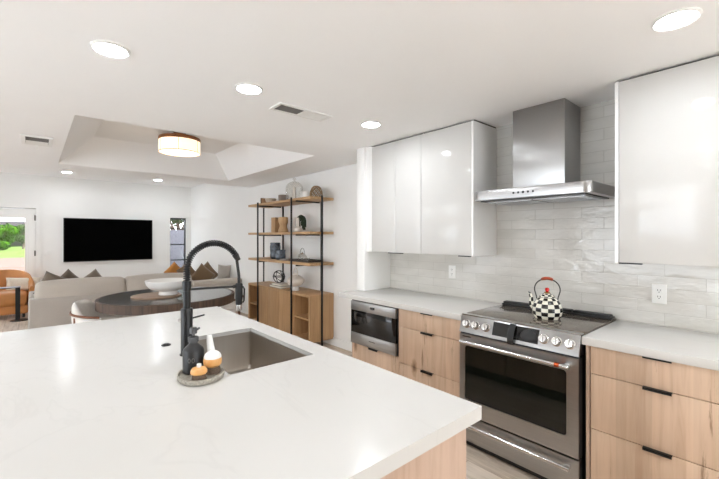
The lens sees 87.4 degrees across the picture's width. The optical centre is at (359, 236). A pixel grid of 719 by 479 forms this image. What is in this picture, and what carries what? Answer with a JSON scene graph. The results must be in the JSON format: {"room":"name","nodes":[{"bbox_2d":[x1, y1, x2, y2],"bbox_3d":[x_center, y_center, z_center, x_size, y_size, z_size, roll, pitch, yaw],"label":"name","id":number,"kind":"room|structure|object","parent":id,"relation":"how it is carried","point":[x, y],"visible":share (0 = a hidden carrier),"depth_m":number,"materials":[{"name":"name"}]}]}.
{"room":"kitchen","nodes":[
{"label":"kitchen","id":0,"kind":"room"},
{"bbox_2d":[0,172,190,280],"bbox_3d":[-7.016,0.095,7.615,6.990,2.750,0.200,0,0,-41],"label":"wall","id":1,"kind":"structure","parent":0,"point":[59,198],"depth_m":8.47,"materials":[{"name":"white paint"}]},
{"bbox_2d":[0,208,35,277],"bbox_3d":[-7.069,0.438,7.466,0.984,2.044,0.065,0,0,-41],"label":"door","id":2,"kind":"structure","parent":1,"relation":"in","point":[28,214],"depth_m":7.70,"materials":[{"name":"white paint"}]},
{"bbox_2d":[0,203,40,280],"bbox_3d":[-7.117,0.403,7.514,1.135,2.135,0.220,0,0,-41],"label":"trim","id":3,"kind":"structure","parent":1,"relation":"attached to","point":[37,207],"depth_m":7.77,"materials":[{"name":"white paint"}]},
{"bbox_2d":[63,218,151,261],"bbox_3d":[-5.689,0.065,8.597,1.700,0.950,0.058,0,0,-41],"label":"television","id":4,"kind":"object","parent":1,"relation":"attached to","point":[84,239],"visible":1,"depth_m":8.52,"materials":[{"name":"glass"}]},
{"bbox_2d":[170,218,185,263],"bbox_3d":[-4.667,0.318,9.635,0.385,1.605,0.050,0,0,-41],"label":"window","id":5,"kind":"structure","parent":1,"relation":"in","point":[184,219],"depth_m":9.72,"materials":[{"name":"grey glass"}]},
{"bbox_2d":[0,165,203,187],"bbox_3d":[-5.773,-1.295,6.344,7.200,0.030,3.750,0,0,-41],"label":"ceiling","id":6,"kind":"structure","parent":0,"point":[3,168],"depth_m":7.95,"materials":[{"name":"white paint"}]},
{"bbox_2d":[0,312,539,478],"bbox_3d":[-2.462,1.520,2.531,7.200,0.100,13.850,0,0,-41],"label":"floor","id":7,"kind":"structure","parent":0,"point":[479,464],"depth_m":2.45,"materials":[{"name":"brown wood"}]},
{"bbox_2d":[0,286,27,321],"bbox_3d":[-6.123,1.170,6.509,0.608,0.600,0.258,0,0,-41],"label":"side table","id":8,"kind":"object","parent":7,"relation":"on","point":[17,288],"visible":0.94,"depth_m":6.60,"materials":[{"name":"black metal"}]},
{"bbox_2d":[0,269,34,316],"bbox_3d":[-6.538,1.045,6.913,0.880,0.851,0.767,0,0,-41],"label":"armchair","id":9,"kind":"object","parent":7,"relation":"on","point":[7,297],"visible":0.79,"depth_m":6.87,"materials":[{"name":"orange leather"}]},
{"bbox_2d":[0,290,27,307],"bbox_3d":[-6.508,1.125,6.878,0.665,0.290,0.675,0,0,-41],"label":"seat cushion","id":10,"kind":"object","parent":9,"relation":"on","point":[7,297],"depth_m":6.73,"materials":[{"name":"leather"}]},
{"bbox_2d":[6,277,40,290],"bbox_3d":[-6.380,0.900,7.135,0.513,0.289,0.150,0,0,-41],"label":"lumbar pillow","id":11,"kind":"object","parent":9,"relation":"on","point":[23,282],"visible":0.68,"depth_m":7.07,"materials":[{"name":"beige fabric"}]},
{"bbox_2d":[69,299,121,323],"bbox_3d":[-2.942,1.094,4.259,0.558,0.752,0.627,0,0,-41],"label":"dining chair","id":12,"kind":"object","parent":7,"relation":"on","point":[82,311],"visible":0.41,"depth_m":4.23,"materials":[{"name":"white fabric"}]},
{"bbox_2d":[28,273,241,328],"bbox_3d":[-4.346,1.053,7.324,3.150,0.835,2.673,0,0,-41],"label":"sectional sofa","id":13,"kind":"object","parent":7,"relation":"on","point":[51,302],"visible":0.44,"depth_m":5.65,"materials":[{"name":"beige fabric"}]},
{"bbox_2d":[33,271,67,293],"bbox_3d":[-4.710,0.765,5.790,0.494,0.494,0.137,0,0,-41],"label":"throw pillow","id":14,"kind":"object","parent":13,"relation":"on","point":[48,276],"visible":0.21,"depth_m":5.74,"materials":[{"name":"beige fabric"}]},
{"bbox_2d":[61,269,78,278],"bbox_3d":[-4.697,0.765,6.066,0.509,0.509,0.146,0,0,-41],"label":"throw pillow","id":15,"kind":"object","parent":13,"relation":"on","point":[68,274],"visible":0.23,"depth_m":6.04,"materials":[{"name":"beige fabric"}]},
{"bbox_2d":[34,277,125,298],"bbox_3d":[-4.293,0.834,5.841,1.150,0.397,0.306,0,0,-41],"label":"cushion","id":16,"kind":"object","parent":13,"relation":"on","point":[87,287],"depth_m":5.70,"materials":[{"name":"fabric"}]},
{"bbox_2d":[84,269,101,277],"bbox_3d":[-4.358,0.770,6.148,0.503,0.503,0.136,0,0,-41],"label":"throw pillow","id":17,"kind":"object","parent":13,"relation":"on","point":[94,273],"visible":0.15,"depth_m":6.13,"materials":[{"name":"beige fabric"}]},
{"bbox_2d":[125,273,191,290],"bbox_3d":[-3.487,0.834,6.541,1.055,0.397,0.306,0,0,-41],"label":"cushion","id":18,"kind":"object","parent":13,"relation":"on","point":[135,282],"depth_m":6.26,"materials":[{"name":"fabric"}]},
{"bbox_2d":[164,262,179,272],"bbox_3d":[-4.247,0.795,8.629,0.466,0.466,0.126,0,0,-41],"label":"throw pillow","id":19,"kind":"object","parent":13,"relation":"on","point":[172,269],"visible":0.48,"depth_m":8.57,"materials":[{"name":"orange fabric"}]},
{"bbox_2d":[176,265,194,274],"bbox_3d":[-3.970,0.795,8.630,0.461,0.461,0.126,0,0,-41],"label":"throw pillow","id":20,"kind":"object","parent":13,"relation":"on","point":[180,270],"visible":0.3,"depth_m":8.55,"materials":[{"name":"brown fabric"}]},
{"bbox_2d":[191,263,215,280],"bbox_3d":[-3.050,0.765,7.311,0.522,0.522,0.146,0,0,-41],"label":"throw pillow","id":21,"kind":"object","parent":13,"relation":"on","point":[202,273],"visible":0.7,"depth_m":7.25,"materials":[{"name":"brown fabric"}]},
{"bbox_2d":[204,261,217,278],"bbox_3d":[-3.105,0.760,7.634,0.534,0.534,0.147,0,0,-41],"label":"throw pillow","id":22,"kind":"object","parent":13,"relation":"on","point":[207,265],"visible":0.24,"depth_m":7.65,"materials":[{"name":"brown fabric"}]},
{"bbox_2d":[218,265,230,278],"bbox_3d":[-2.757,0.795,7.645,0.314,0.484,0.139,0,0,-41],"label":"throw pillow","id":23,"kind":"object","parent":13,"relation":"on","point":[223,271],"visible":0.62,"depth_m":7.59,"materials":[{"name":"beige fabric"}]},
{"bbox_2d":[95,287,234,315],"bbox_3d":[-2.332,1.090,4.623,1.510,0.760,1.510,0,0,-41],"label":"dining table","id":24,"kind":"object","parent":7,"relation":"on","point":[121,303],"visible":0.5,"depth_m":4.14,"materials":[{"name":"brown wood"}]},
{"bbox_2d":[130,292,181,299],"bbox_3d":[-2.432,0.702,4.510,0.540,0.015,0.540,0,0,-41],"label":"serving board","id":25,"kind":"object","parent":24,"relation":"on","point":[153,295],"visible":0.84,"depth_m":4.39,"materials":[{"name":"brown wood"}]},
{"bbox_2d":[145,278,190,295],"bbox_3d":[-2.313,0.606,4.547,0.500,0.176,0.500,0,0,-41],"label":"footed bowl","id":26,"kind":"object","parent":25,"relation":"on","point":[165,286],"visible":0.88,"depth_m":4.41,"materials":[{"name":"white ceramic"}]},
{"bbox_2d":[220,288,239,314],"bbox_3d":[-1.907,1.094,5.231,0.558,0.752,0.636,0,0,-41],"label":"dining chair","id":27,"kind":"object","parent":7,"relation":"on","point":[231,307],"visible":0.13,"depth_m":5.06,"materials":[{"name":"white fabric"}]},
{"bbox_2d":[248,195,333,345],"bbox_3d":[-1.109,0.460,5.672,0.406,2.020,1.883,0,0,-41],"label":"shelf unit","id":28,"kind":"object","parent":7,"relation":"on","point":[305,313],"visible":0.92,"depth_m":5.27,"materials":[{"name":"brown wood"}]},
{"bbox_2d":[265,198,275,201],"bbox_3d":[-1.413,-0.571,5.990,0.180,0.080,0.180,0,0,-41],"label":"bowl","id":29,"kind":"object","parent":28,"relation":"on","point":[266,199],"visible":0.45,"depth_m":5.92,"materials":[{"name":"beige ceramic"}]},
{"bbox_2d":[270,243,280,258],"bbox_3d":[-1.326,0.216,5.920,0.166,0.255,0.166,0,0,-41],"label":"textured vase","id":30,"kind":"object","parent":28,"relation":"on","point":[273,246],"visible":0.73,"depth_m":5.85,"materials":[{"name":"ceramic"}]},
{"bbox_2d":[271,217,279,231],"bbox_3d":[-1.317,-0.188,5.902,0.090,0.235,0.120,0,0,-41],"label":"vase","id":31,"kind":"object","parent":28,"relation":"on","point":[275,225],"visible":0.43,"depth_m":5.86,"materials":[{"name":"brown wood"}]},
{"bbox_2d":[269,284,289,288],"bbox_3d":[-1.187,0.747,5.737,0.230,0.030,0.360,0,0,-41],"label":"book","id":32,"kind":"object","parent":28,"relation":"on","point":[275,286],"visible":0.43,"depth_m":5.61,"materials":[{"name":"white paper"}]},
{"bbox_2d":[271,282,289,285],"bbox_3d":[-1.183,0.719,5.740,0.200,0.024,0.300,0,0,-41],"label":"book","id":33,"kind":"object","parent":32,"relation":"on","point":[276,283],"visible":0.73,"depth_m":5.70,"materials":[{"name":"paper"}]},
{"bbox_2d":[273,270,284,282],"bbox_3d":[-1.240,0.609,5.790,0.195,0.195,0.194,0,0,-41],"label":"orb","id":34,"kind":"object","parent":33,"relation":"on","point":[276,272],"visible":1,"depth_m":5.77,"materials":[{"name":"black metal"}]},
{"bbox_2d":[275,250,285,259],"bbox_3d":[-1.199,0.269,5.713,0.160,0.150,0.160,0,0,-41],"label":"textured vase","id":35,"kind":"object","parent":28,"relation":"on","point":[280,254],"visible":0.9,"depth_m":5.65,"materials":[{"name":"ceramic"}]},
{"bbox_2d":[278,217,287,231],"bbox_3d":[-1.157,-0.185,5.710,0.156,0.230,0.156,0,0,-41],"label":"vase","id":36,"kind":"object","parent":28,"relation":"on","point":[283,221],"visible":0.85,"depth_m":5.66,"materials":[{"name":"brown wood"}]},
{"bbox_2d":[278,195,288,200],"bbox_3d":[-1.167,-0.586,5.767,0.156,0.110,0.156,0,0,-41],"label":"pot","id":37,"kind":"object","parent":28,"relation":"on","point":[280,197],"visible":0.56,"depth_m":5.70,"materials":[{"name":"grey ceramic"}]},
{"bbox_2d":[287,267,304,290],"bbox_3d":[-0.912,0.598,5.367,0.252,0.327,0.252,0,0,-41],"label":"vase","id":38,"kind":"object","parent":28,"relation":"on","point":[297,280],"visible":0.98,"depth_m":5.30,"materials":[{"name":"white ceramic"}]},
{"bbox_2d":[294,218,300,231],"bbox_3d":[-0.869,-0.171,5.271,0.108,0.200,0.108,0,0,-41],"label":"bud vase","id":39,"kind":"object","parent":28,"relation":"on","point":[297,228],"visible":0.99,"depth_m":5.24,"materials":[{"name":"ceramic"}]},
{"bbox_2d":[297,215,305,229],"bbox_3d":[-0.851,-0.199,5.446,0.083,0.248,0.214,0,0,-41],"label":"ornament","id":40,"kind":"object","parent":28,"relation":"on","point":[302,218],"visible":0.73,"depth_m":5.38,"materials":[{"name":"green plant"}]},
{"bbox_2d":[289,258,320,262],"bbox_3d":[-0.765,0.329,5.282,0.230,0.030,0.500,0,0,-41],"label":"wood tray","id":41,"kind":"object","parent":28,"relation":"on","point":[297,259],"visible":0.84,"depth_m":5.18,"materials":[{"name":"black wood"}]},
{"bbox_2d":[300,191,313,196],"bbox_3d":[-0.738,-0.585,5.319,0.200,0.109,0.200,0,0,-41],"label":"ceramic jar","id":42,"kind":"object","parent":28,"relation":"on","point":[302,193],"visible":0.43,"depth_m":5.23,"materials":[{"name":"white ceramic"}]},
{"bbox_2d":[310,186,322,196],"bbox_3d":[-0.586,-0.612,5.099,0.182,0.164,0.182,0,0,-41],"label":"dome","id":43,"kind":"object","parent":28,"relation":"on","point":[314,187],"visible":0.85,"depth_m":5.05,"materials":[{"name":"wicker"}]},
{"bbox_3d":[-0.957,-0.701,5.526,0.270,0.341,0.270,0,0,-41],"label":"glass cloche","id":44,"kind":"object","parent":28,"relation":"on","visible":0},
{"bbox_2d":[293,187,295,197],"bbox_3d":[-0.957,-0.639,5.526,0.052,0.208,0.052,0,0,-41],"label":"pillar candle","id":45,"kind":"object","parent":44,"relation":"in","point":[294,188],"visible":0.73,"depth_m":5.50,"materials":[{"name":"wax"}]},
{"bbox_2d":[351,299,398,374],"bbox_3d":[0.357,1.035,3.606,0.652,0.870,0.622,0,0,-41],"label":"base cabinet","id":46,"kind":"object","parent":7,"relation":"on","point":[377,358],"depth_m":3.36,"materials":[{"name":"brown wood"}]},
{"bbox_2d":[338,288,501,320],"bbox_3d":[0.502,0.577,3.446,0.656,0.044,1.435,0,0,-41],"label":"countertop","id":47,"kind":"structure","parent":46,"relation":"on","point":[451,307],"depth_m":3.25,"materials":[{"name":"white stone"}]},
{"bbox_2d":[381,429,465,478],"bbox_3d":[-0.831,1.034,1.726,1.168,0.871,2.273,0,0,-41],"label":"base cabinet","id":48,"kind":"object","parent":7,"relation":"on","point":[446,460],"visible":0.02,"depth_m":1.16,"materials":[{"name":"brown wood"}]},
{"bbox_2d":[0,306,481,478],"bbox_3d":[-0.948,0.577,1.620,1.533,0.044,2.350,0,0,-41],"label":"countertop","id":49,"kind":"structure","parent":48,"relation":"on","point":[102,399],"depth_m":1.20,"materials":[{"name":"white stone"}]},
{"bbox_2d":[177,366,224,385],"bbox_3d":[-0.628,0.544,1.490,0.172,0.021,0.201,0,0,-41],"label":"tray","id":50,"kind":"object","parent":49,"relation":"on","point":[182,378],"visible":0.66,"depth_m":1.43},
{"bbox_2d":[182,327,203,374],"bbox_3d":[-0.668,0.452,1.512,0.080,0.179,0.082,0,0,-41],"label":"soap bottle","id":51,"kind":"object","parent":50,"relation":"on","point":[193,353],"visible":0.96,"depth_m":1.49,"materials":[{"name":"glass"}]},
{"bbox_2d":[190,363,206,380],"bbox_3d":[-0.610,0.511,1.428,0.060,0.061,0.060,0,0,-41],"label":"scrub brush","id":52,"kind":"object","parent":50,"relation":"on","point":[199,372],"visible":0.99,"depth_m":1.41,"materials":[{"name":"brown wood"}]},
{"bbox_2d":[203,335,221,374],"bbox_3d":[-0.595,0.471,1.511,0.070,0.140,0.098,0,0,-41],"label":"dish brush","id":53,"kind":"object","parent":50,"relation":"on","point":[212,360],"visible":0.98,"depth_m":1.48,"materials":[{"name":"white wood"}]},
{"bbox_2d":[178,240,244,355],"bbox_3d":[-0.741,0.285,1.883,0.316,0.541,0.126,0,0,-41],"label":"spring faucet","id":54,"kind":"object","parent":49,"relation":"on","point":[186,320],"visible":0.98,"depth_m":1.78,"materials":[{"name":"metal"}]},
{"bbox_2d":[198,331,305,374],"bbox_3d":[-0.595,0.688,1.909,0.455,0.220,0.743,0,0,-41],"label":"sink","id":55,"kind":"object","parent":49,"relation":"in","point":[245,351],"visible":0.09,"depth_m":2.21,"materials":[{"name":"metal"}]},
{"bbox_2d":[399,309,460,397],"bbox_3d":[0.763,1.035,3.140,0.651,0.870,0.610,0,0,-41],"label":"base cabinet","id":56,"kind":"object","parent":7,"relation":"on","point":[429,345],"visible":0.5,"depth_m":2.91,"materials":[{"name":"brown wood"}]},
{"bbox_2d":[459,300,615,478],"bbox_3d":[1.194,0.994,2.578,0.726,0.952,0.774,0,0,-41],"label":"range","id":57,"kind":"object","parent":7,"relation":"on","point":[531,396],"visible":0.84,"depth_m":2.33,"materials":[{"name":"grey metal"}]},
{"bbox_2d":[507,323,536,344],"bbox_3d":[1.010,0.617,2.332,0.048,0.126,0.178,0,0,-41],"label":"pad","id":58,"kind":"object","parent":57,"relation":"hanging from","point":[527,335],"visible":1,"depth_m":2.33,"materials":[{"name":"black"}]},
{"bbox_2d":[462,304,615,337],"bbox_3d":[1.228,0.558,2.607,0.637,0.024,0.774,0,0,-41],"label":"cooktop","id":59,"kind":"object","parent":57,"relation":"in","point":[572,324],"depth_m":2.48,"materials":[{"name":"black glass"}]},
{"bbox_2d":[528,277,562,319],"bbox_3d":[1.271,0.408,2.547,0.187,0.276,0.187,0,0,-15],"label":"tea kettle","id":60,"kind":"object","parent":57,"relation":"on","point":[546,306],"visible":1,"depth_m":2.50,"materials":[{"name":"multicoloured ceramic"}]},
{"bbox_2d":[586,345,718,478],"bbox_3d":[1.695,1.035,2.066,0.651,0.870,0.617,0,0,-41],"label":"base cabinet","id":61,"kind":"object","parent":7,"relation":"on","point":[647,418],"visible":0.88,"depth_m":1.88,"materials":[{"name":"brown wood"}]},
{"bbox_2d":[582,320,718,370],"bbox_3d":[1.713,0.577,2.051,0.656,0.044,0.692,0,0,-41],"label":"countertop","id":62,"kind":"structure","parent":61,"relation":"on","point":[700,349],"depth_m":2.00,"materials":[{"name":"white stone"}]},
{"bbox_2d":[191,163,356,342],"bbox_3d":[-1.965,0.095,7.213,0.310,2.750,7.430,0,0,-41],"label":"wall","id":63,"kind":"structure","parent":0,"point":[223,213],"depth_m":6.00,"materials":[{"name":"white paint"}]},
{"bbox_2d":[240,307,351,351],"bbox_3d":[-2.022,1.415,7.031,0.014,0.110,7.230,0,0,-41],"label":"baseboard","id":64,"kind":"structure","parent":63,"relation":"attached to","point":[337,342],"depth_m":5.01,"materials":[{"name":"white paint"}]},
{"bbox_2d":[0,0,718,187],"bbox_3d":[-1.233,-1.120,1.115,7.200,0.380,10.100,0,0,-41],"label":"ceiling","id":65,"kind":"structure","parent":0,"point":[410,67],"depth_m":2.10,"materials":[{"name":"white paint"}]},
{"bbox_2d":[21,134,52,148],"bbox_3d":[-3.101,-0.902,3.618,0.230,0.057,0.410,0,0,-41],"label":"ceiling vent","id":66,"kind":"object","parent":65,"relation":"in","point":[25,139],"visible":1,"depth_m":3.61,"materials":[{"name":"white plastic"}]},
{"bbox_2d":[90,40,130,57],"bbox_3d":[-1.230,-0.924,1.859,0.170,0.011,0.170,0,0,-41],"label":"recessed light","id":67,"kind":"object","parent":65,"relation":"in","point":[106,48],"visible":1,"depth_m":1.85,"materials":[{"name":"white paint"}]},
{"bbox_2d":[158,132,200,156],"bbox_3d":[-2.165,-1.137,4.530,0.462,0.255,0.462,0,0,-41],"label":"lamp","id":68,"kind":"object","parent":65,"relation":"hanging from","point":[177,144],"visible":0.96,"depth_m":4.37,"materials":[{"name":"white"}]},
{"bbox_2d":[159,149,199,156],"bbox_3d":[-2.165,-1.016,4.530,0.447,0.008,0.447,0,0,-41],"label":"diffuser","id":69,"kind":"object","parent":68,"relation":"attached to","point":[172,152],"depth_m":4.52,"materials":[{"name":"white"}]},
{"bbox_2d":[235,83,262,94],"bbox_3d":[-0.692,-0.924,2.353,0.170,0.011,0.170,0,0,-41],"label":"recessed light","id":70,"kind":"object","parent":65,"relation":"in","point":[245,88],"visible":1,"depth_m":2.34,"materials":[{"name":"white paint"}]},
{"bbox_2d":[269,102,332,121],"bbox_3d":[-0.428,-0.925,2.797,0.450,0.010,0.165,0,0,-41],"label":"ceiling vent","id":71,"kind":"object","parent":65,"relation":"in","point":[282,107],"visible":1,"depth_m":2.78,"materials":[{"name":"white plastic"}]},
{"bbox_2d":[300,111,326,119],"bbox_3d":[-0.351,-0.926,2.864,0.201,0.008,0.117,0,0,-41],"label":"grille","id":72,"kind":"object","parent":71,"relation":"attached to","point":[310,115],"depth_m":2.86,"materials":[{"name":"white plastic"}]},
{"bbox_2d":[361,121,380,127],"bbox_3d":[0.094,-0.924,3.095,0.170,0.011,0.170,0,0,-41],"label":"recessed light","id":73,"kind":"object","parent":65,"relation":"in","point":[367,124],"visible":1,"depth_m":3.09,"materials":[{"name":"white paint"}]},
{"bbox_2d":[651,7,702,30],"bbox_3d":[1.349,-0.924,1.603,0.170,0.011,0.170,0,0,-41],"label":"recessed light","id":74,"kind":"object","parent":65,"relation":"in","point":[675,19],"visible":1,"depth_m":1.59,"materials":[{"name":"white paint"}]},
{"bbox_2d":[357,147,389,290],"bbox_3d":[0.161,0.270,4.059,0.395,2.400,0.120,0,0,-41],"label":"wall","id":75,"kind":"structure","parent":0,"point":[373,268],"depth_m":3.94,"materials":[{"name":"white paint"}]},
{"bbox_2d":[367,146,373,251],"bbox_3d":[0.233,-0.389,3.987,0.352,1.081,0.082,0,0,-41],"label":"trim","id":76,"kind":"structure","parent":75,"relation":"attached to","point":[369,149],"depth_m":3.87,"materials":[{"name":"white paint"}]},
{"bbox_3d":[2.468,0.270,2.023,0.420,2.400,6.220,0,0,-41],"label":"wall","id":77,"kind":"structure","parent":0,"visible":0},
{"bbox_2d":[372,133,422,253],"bbox_3d":[0.469,-0.386,3.709,0.359,1.088,0.643,0,0,-41],"label":"upper cabinet","id":78,"kind":"object","parent":77,"relation":"attached to","point":[396,165],"visible":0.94,"depth_m":3.58,"materials":[{"name":"white laminate"}]},
{"bbox_2d":[449,265,455,278],"bbox_3d":[0.866,0.327,3.520,0.008,0.120,0.075,0,0,-41],"label":"wall outlet","id":79,"kind":"object","parent":77,"relation":"attached to","point":[452,269],"visible":1,"depth_m":3.51,"materials":[{"name":"white plastic"}]},
{"bbox_2d":[421,120,496,256],"bbox_3d":[0.853,-0.386,3.266,0.359,1.088,0.527,0,0,-41],"label":"upper cabinet","id":80,"kind":"object","parent":77,"relation":"attached to","point":[458,161],"visible":0.99,"depth_m":3.11,"materials":[{"name":"white laminate"}]},
{"bbox_2d":[475,98,614,205],"bbox_3d":[1.285,-0.590,2.655,0.510,0.678,0.780,0,0,-41],"label":"range hood","id":81,"kind":"object","parent":77,"relation":"attached to","point":[546,136],"visible":0.99,"depth_m":2.59,"materials":[{"name":"silver metal"}]},
{"bbox_2d":[390,99,718,333],"bbox_3d":[1.278,-0.188,3.063,0.014,1.485,2.850,0,0,-41],"label":"tile backsplash","id":82,"kind":"structure","parent":77,"relation":"attached to","point":[572,244],"depth_m":2.72,"materials":[{"name":"tile"}]},
{"bbox_2d":[652,284,666,303],"bbox_3d":[1.877,0.357,2.356,0.008,0.120,0.075,0,0,-41],"label":"wall outlet","id":83,"kind":"object","parent":77,"relation":"attached to","point":[659,292],"visible":1,"depth_m":2.35,"materials":[{"name":"white plastic"}]},
{"bbox_2d":[656,288,662,293],"bbox_3d":[1.876,0.337,2.354,0.002,0.031,0.034,0,0,-41],"label":"socket","id":84,"kind":"object","parent":83,"relation":"attached to","point":[658,290],"depth_m":2.35,"materials":[{"name":"white plastic"}]},
{"bbox_2d":[615,55,718,266],"bbox_3d":[1.844,-0.386,2.125,0.359,1.088,0.592,0,0,-41],"label":"upper cabinet","id":85,"kind":"object","parent":77,"relation":"attached to","point":[667,120],"visible":1,"depth_m":2.04,"materials":[{"name":"white laminate"}]},
{"label":"outside","id":86,"kind":"structure","parent":0,"visible":0},
{"bbox_2d":[0,246,24,257],"bbox_3d":[-56.066,1.595,49.322,100.000,0.150,72.000,0,0,-41],"label":"ground","id":87,"kind":"structure","parent":86,"point":[13,252],"depth_m":36.87,"materials":[{"name":"green plant"}]},
{"bbox_2d":[0,223,20,249],"bbox_3d":[-41.405,-0.045,43.524,3.410,3.174,3.357,0,0,-41],"label":"leafy tree","id":88,"kind":"object","parent":87,"relation":"on","point":[8,233],"visible":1,"depth_m":43.19,"materials":[{"name":"green plant"}]},
{"bbox_2d":[0,221,24,245],"bbox_3d":[-62.670,-0.630,68.750,8.300,4.400,7.200,0,0,-41],"label":"house","id":89,"kind":"structure","parent":87,"relation":"on","point":[14,223],"depth_m":67.44,"materials":[{"name":"paint"}]},
{"bbox_2d":[8,240,22,246],"bbox_3d":[-50.601,0.870,56.755,12.120,1.300,0.180,0,0,-41],"label":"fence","id":90,"kind":"object","parent":87,"relation":"on","point":[15,244],"visible":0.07,"depth_m":56.05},
{"bbox_2d":[15,224,24,248],"bbox_3d":[-42.642,-0.104,47.664,1.771,3.270,2.041,0,0,-41],"label":"leafy tree","id":91,"kind":"object","parent":87,"relation":"on","point":[21,239],"visible":0.66,"depth_m":47.29,"materials":[{"name":"green plant"}]},
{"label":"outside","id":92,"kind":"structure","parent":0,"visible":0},
{"bbox_2d":[0,257,24,270],"bbox_3d":[-19.657,1.600,15.014,70.000,0.140,27.550,0,0,-41],"label":"ground","id":93,"kind":"structure","parent":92,"point":[18,263],"depth_m":21.71,"materials":[{"name":"concrete"}]},
{"bbox_2d":[170,230,183,267],"bbox_3d":[-4.944,0.650,13.321,8.000,1.760,0.200,0,0,-41],"label":"wall","id":94,"kind":"structure","parent":93,"relation":"on","point":[176,236],"depth_m":12.31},
{"bbox_2d":[170,219,183,229],"bbox_3d":[-7.914,-0.305,16.756,2.197,3.675,2.387,0,0,-17],"label":"leafy tree","id":95,"kind":"object","parent":93,"relation":"on","point":[172,222],"visible":0.06,"depth_m":16.75,"materials":[{"name":"green plant"}]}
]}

